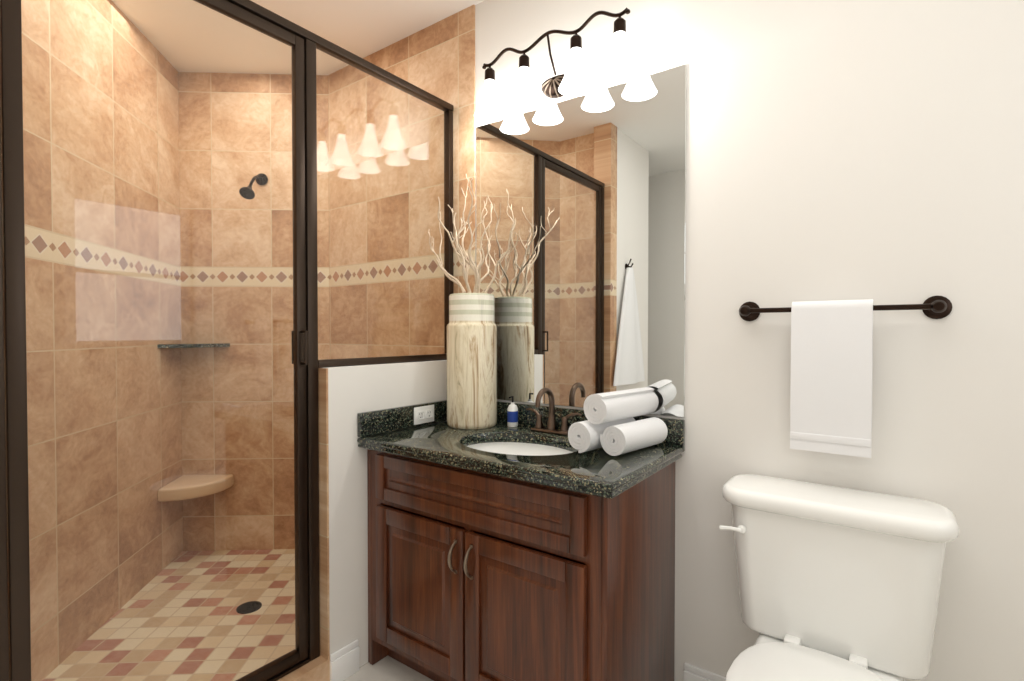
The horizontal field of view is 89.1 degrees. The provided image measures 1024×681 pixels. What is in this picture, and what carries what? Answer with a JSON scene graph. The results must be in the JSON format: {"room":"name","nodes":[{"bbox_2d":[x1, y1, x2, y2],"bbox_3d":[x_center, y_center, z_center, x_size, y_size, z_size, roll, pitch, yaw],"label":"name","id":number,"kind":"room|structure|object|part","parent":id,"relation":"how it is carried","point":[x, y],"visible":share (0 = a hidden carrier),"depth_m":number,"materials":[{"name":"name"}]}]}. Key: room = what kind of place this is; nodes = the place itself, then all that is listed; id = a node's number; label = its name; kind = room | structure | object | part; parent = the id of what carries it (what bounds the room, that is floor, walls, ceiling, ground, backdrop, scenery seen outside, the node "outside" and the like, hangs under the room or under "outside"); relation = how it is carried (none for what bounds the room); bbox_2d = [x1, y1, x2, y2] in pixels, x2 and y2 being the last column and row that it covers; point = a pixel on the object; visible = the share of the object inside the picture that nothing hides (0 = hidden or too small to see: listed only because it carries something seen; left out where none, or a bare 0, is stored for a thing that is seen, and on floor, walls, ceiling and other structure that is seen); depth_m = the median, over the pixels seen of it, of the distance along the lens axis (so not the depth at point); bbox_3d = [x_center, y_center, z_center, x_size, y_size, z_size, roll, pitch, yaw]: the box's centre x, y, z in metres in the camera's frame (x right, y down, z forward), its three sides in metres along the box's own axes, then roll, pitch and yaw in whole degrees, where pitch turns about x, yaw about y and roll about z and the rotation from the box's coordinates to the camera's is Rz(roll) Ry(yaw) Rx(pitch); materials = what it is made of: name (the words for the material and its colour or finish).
{"room":"bathroom","nodes":[
{"label":"bathroom","id":0,"kind":"room"},
{"bbox_2d":[21,0,182,680],"bbox_3d":[-1.798,-0.135,2.103,0.120,2.740,1.970,0,1,-10],"label":"wall","id":1,"kind":"structure","parent":0,"point":[80,315],"depth_m":2.20,"materials":[{"name":"beige tile"}]},
{"bbox_2d":[178,72,328,550],"bbox_3d":[-1.488,-0.150,3.044,1.206,2.740,0.120,0,1,-3],"label":"wall","id":2,"kind":"structure","parent":0,"point":[256,264],"depth_m":2.98,"materials":[{"name":"beige tile"}]},
{"bbox_2d":[158,343,229,347],"bbox_3d":[-1.797,0.027,2.891,0.232,0.020,0.357,1,1,36],"label":"shower shelf","id":3,"kind":"object","parent":2,"relation":"attached to","point":[189,345],"depth_m":2.82,"materials":[{"name":"stone"}]},
{"bbox_2d":[158,474,233,501],"bbox_3d":[-1.769,0.802,2.882,0.302,0.070,0.376,1,1,36],"label":"shower seat","id":4,"kind":"object","parent":2,"relation":"attached to","point":[207,481],"depth_m":2.80,"materials":[{"name":"brown stone"}]},
{"bbox_2d":[239,173,267,198],"bbox_3d":[-1.423,-0.857,2.865,0.078,0.188,0.219,0,1,-3],"label":"shower head","id":5,"kind":"object","parent":2,"relation":"attached to","point":[251,191],"depth_m":2.81},
{"bbox_2d":[112,0,484,74],"bbox_3d":[-0.793,-1.542,1.272,5.220,0.100,3.670,1,1,36],"label":"ceiling","id":6,"kind":"structure","parent":0,"point":[362,28],"depth_m":2.52,"materials":[{"name":"white paint"}]},
{"bbox_2d":[323,360,446,667],"bbox_3d":[-0.491,0.664,2.171,0.110,1.140,0.702,1,1,36],"label":"wall","id":7,"kind":"structure","parent":0,"point":[354,391],"depth_m":1.94,"materials":[{"name":"white paint"}]},
{"bbox_2d":[277,656,327,680],"bbox_3d":[-0.958,1.194,1.544,0.120,0.100,0.860,1,1,36],"label":"trim","id":8,"kind":"structure","parent":7,"relation":"attached to","point":[315,669],"depth_m":1.81,"materials":[{"name":"beige tile"}]},
{"bbox_2d":[0,0,452,680],"bbox_3d":[-0.746,0.029,1.811,0.088,2.219,1.561,1,1,36],"label":"shower enclosure","id":9,"kind":"object","parent":8,"relation":"on","point":[16,642],"visible":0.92,"depth_m":1.60,"materials":[{"name":"clear glass"}]},
{"bbox_3d":[-0.956,0.042,1.523,0.088,2.169,0.765,1,1,36],"label":"door","id":10,"kind":"part","parent":9,"relation":"part of","materials":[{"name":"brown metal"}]},
{"bbox_3d":[-0.504,-0.495,2.135,0.006,1.122,0.682,1,1,36],"label":"panel","id":11,"kind":"part","parent":9,"relation":"part of","materials":[{"name":"clear glass"}]},
{"bbox_2d":[318,368,329,680],"bbox_3d":[-0.495,0.664,2.169,0.120,1.140,0.710,1,1,36],"label":"tile","id":12,"kind":"structure","parent":7,"relation":"attached to","point":[323,511],"depth_m":1.86,"materials":[{"name":"beige tile"}]},
{"bbox_2d":[343,656,432,680],"bbox_3d":[-0.793,1.297,1.317,5.220,0.100,3.670,1,1,36],"label":"floor","id":13,"kind":"structure","parent":0,"point":[387,668],"depth_m":1.93,"materials":[{"name":"tile"}]},
{"bbox_2d":[42,549,294,680],"bbox_3d":[-1.447,1.226,2.298,1.584,0.012,1.716,1,1,36],"label":"mosaic","id":14,"kind":"object","parent":13,"relation":"on","point":[216,625],"depth_m":2.22},
{"bbox_2d":[236,601,261,613],"bbox_3d":[-1.198,1.216,2.373,0.104,0.004,0.104,1,1,36],"label":"shower drain","id":15,"kind":"object","parent":14,"relation":"on","point":[248,606],"depth_m":2.37,"materials":[{"name":"black metal"}]},
{"bbox_2d":[357,388,684,680],"bbox_3d":[0.007,0.709,1.877,1.038,1.054,0.598,1,1,36],"label":"bathroom vanity","id":16,"kind":"object","parent":13,"relation":"on","point":[534,545],"visible":0.98,"depth_m":1.64,"materials":[{"name":"brown wood"}]},
{"bbox_2d":[413,404,434,425],"bbox_3d":[-0.368,0.312,2.192,0.009,0.072,0.116,1,1,36],"label":"outlet","id":17,"kind":"object","parent":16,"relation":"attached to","point":[423,414],"depth_m":2.19,"materials":[{"name":"white plastic"}]},
{"bbox_2d":[428,175,515,428],"bbox_3d":[-0.177,-0.172,2.133,0.362,1.058,0.314,1,1,36],"label":"vase","id":18,"kind":"object","parent":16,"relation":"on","point":[471,365],"visible":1,"depth_m":2.10,"materials":[{"name":"stone"}]},
{"bbox_2d":[507,396,517,426],"bbox_3d":[0.002,0.293,2.162,0.045,0.127,0.046,1,1,36],"label":"soap bottle","id":19,"kind":"object","parent":16,"relation":"on","point":[512,414],"visible":1,"depth_m":2.15,"materials":[{"name":"white plastic"}]},
{"bbox_2d":[525,388,582,435],"bbox_3d":[0.131,0.270,1.999,0.254,0.180,0.136,1,1,36],"label":"faucet","id":20,"kind":"object","parent":16,"relation":"on","point":[551,429],"depth_m":2.02,"materials":[{"name":"brown metal"}]},
{"bbox_2d":[568,387,667,455],"bbox_3d":[0.370,0.265,1.753,0.327,0.193,0.197,-1,1,-44],"label":"rolled towels","id":21,"kind":"object","parent":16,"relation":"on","point":[611,425],"visible":1,"depth_m":1.68,"materials":[{"name":"white fabric"}]},
{"bbox_2d":[719,474,958,680],"bbox_3d":[0.742,0.837,1.262,0.544,0.817,0.693,1,1,36],"label":"toilet","id":22,"kind":"object","parent":13,"relation":"on","point":[838,583],"visible":1,"depth_m":1.35,"materials":[{"name":"white ceramic"}]},
{"bbox_3d":[0.688,0.835,1.188,0.372,0.040,0.510,1,1,36],"label":"seat","id":23,"kind":"part","parent":22,"relation":"part of","materials":[{"name":"white plastic"}]},
{"bbox_2d":[328,0,1023,680],"bbox_3d":[0.436,-0.134,1.995,3.820,2.740,0.128,1,1,36],"label":"wall","id":24,"kind":"structure","parent":0,"point":[873,150],"depth_m":1.60,"materials":[{"name":"white paint"}]},
{"bbox_2d":[330,639,725,680],"bbox_3d":[0.646,1.189,1.354,2.700,0.115,0.710,1,1,36],"label":"baseboard","id":25,"kind":"structure","parent":24,"relation":"attached to","point":[344,662],"depth_m":1.88,"materials":[{"name":"white"}]},
{"bbox_2d":[474,8,638,121],"bbox_3d":[0.152,-1.065,2.019,0.717,0.254,0.160,1,1,36],"label":"sconce","id":26,"kind":"object","parent":24,"relation":"attached to","point":[574,80],"visible":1,"depth_m":1.99,"materials":[{"name":"white glass"}]},
{"bbox_2d":[476,64,685,416],"bbox_3d":[0.220,-0.346,2.076,0.940,1.218,0.006,1,1,36],"label":"mirror","id":27,"kind":"object","parent":24,"relation":"attached to","point":[587,289],"visible":0.83,"depth_m":2.01,"materials":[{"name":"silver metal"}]},
{"bbox_2d":[739,296,951,457],"bbox_3d":[0.929,0.098,1.508,0.533,0.442,0.098,1,1,36],"label":"towel rail","id":28,"kind":"object","parent":24,"relation":"attached to","point":[831,375],"visible":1,"depth_m":1.47,"materials":[{"name":"white fabric"}]},
{"bbox_2d":[789,299,873,457],"bbox_3d":[0.913,0.102,1.493,0.197,0.434,0.054,1,1,36],"label":"towel","id":29,"kind":"object","parent":28,"relation":"hanging from","point":[832,341],"depth_m":1.47,"materials":[{"name":"white fabric"}]}
]}

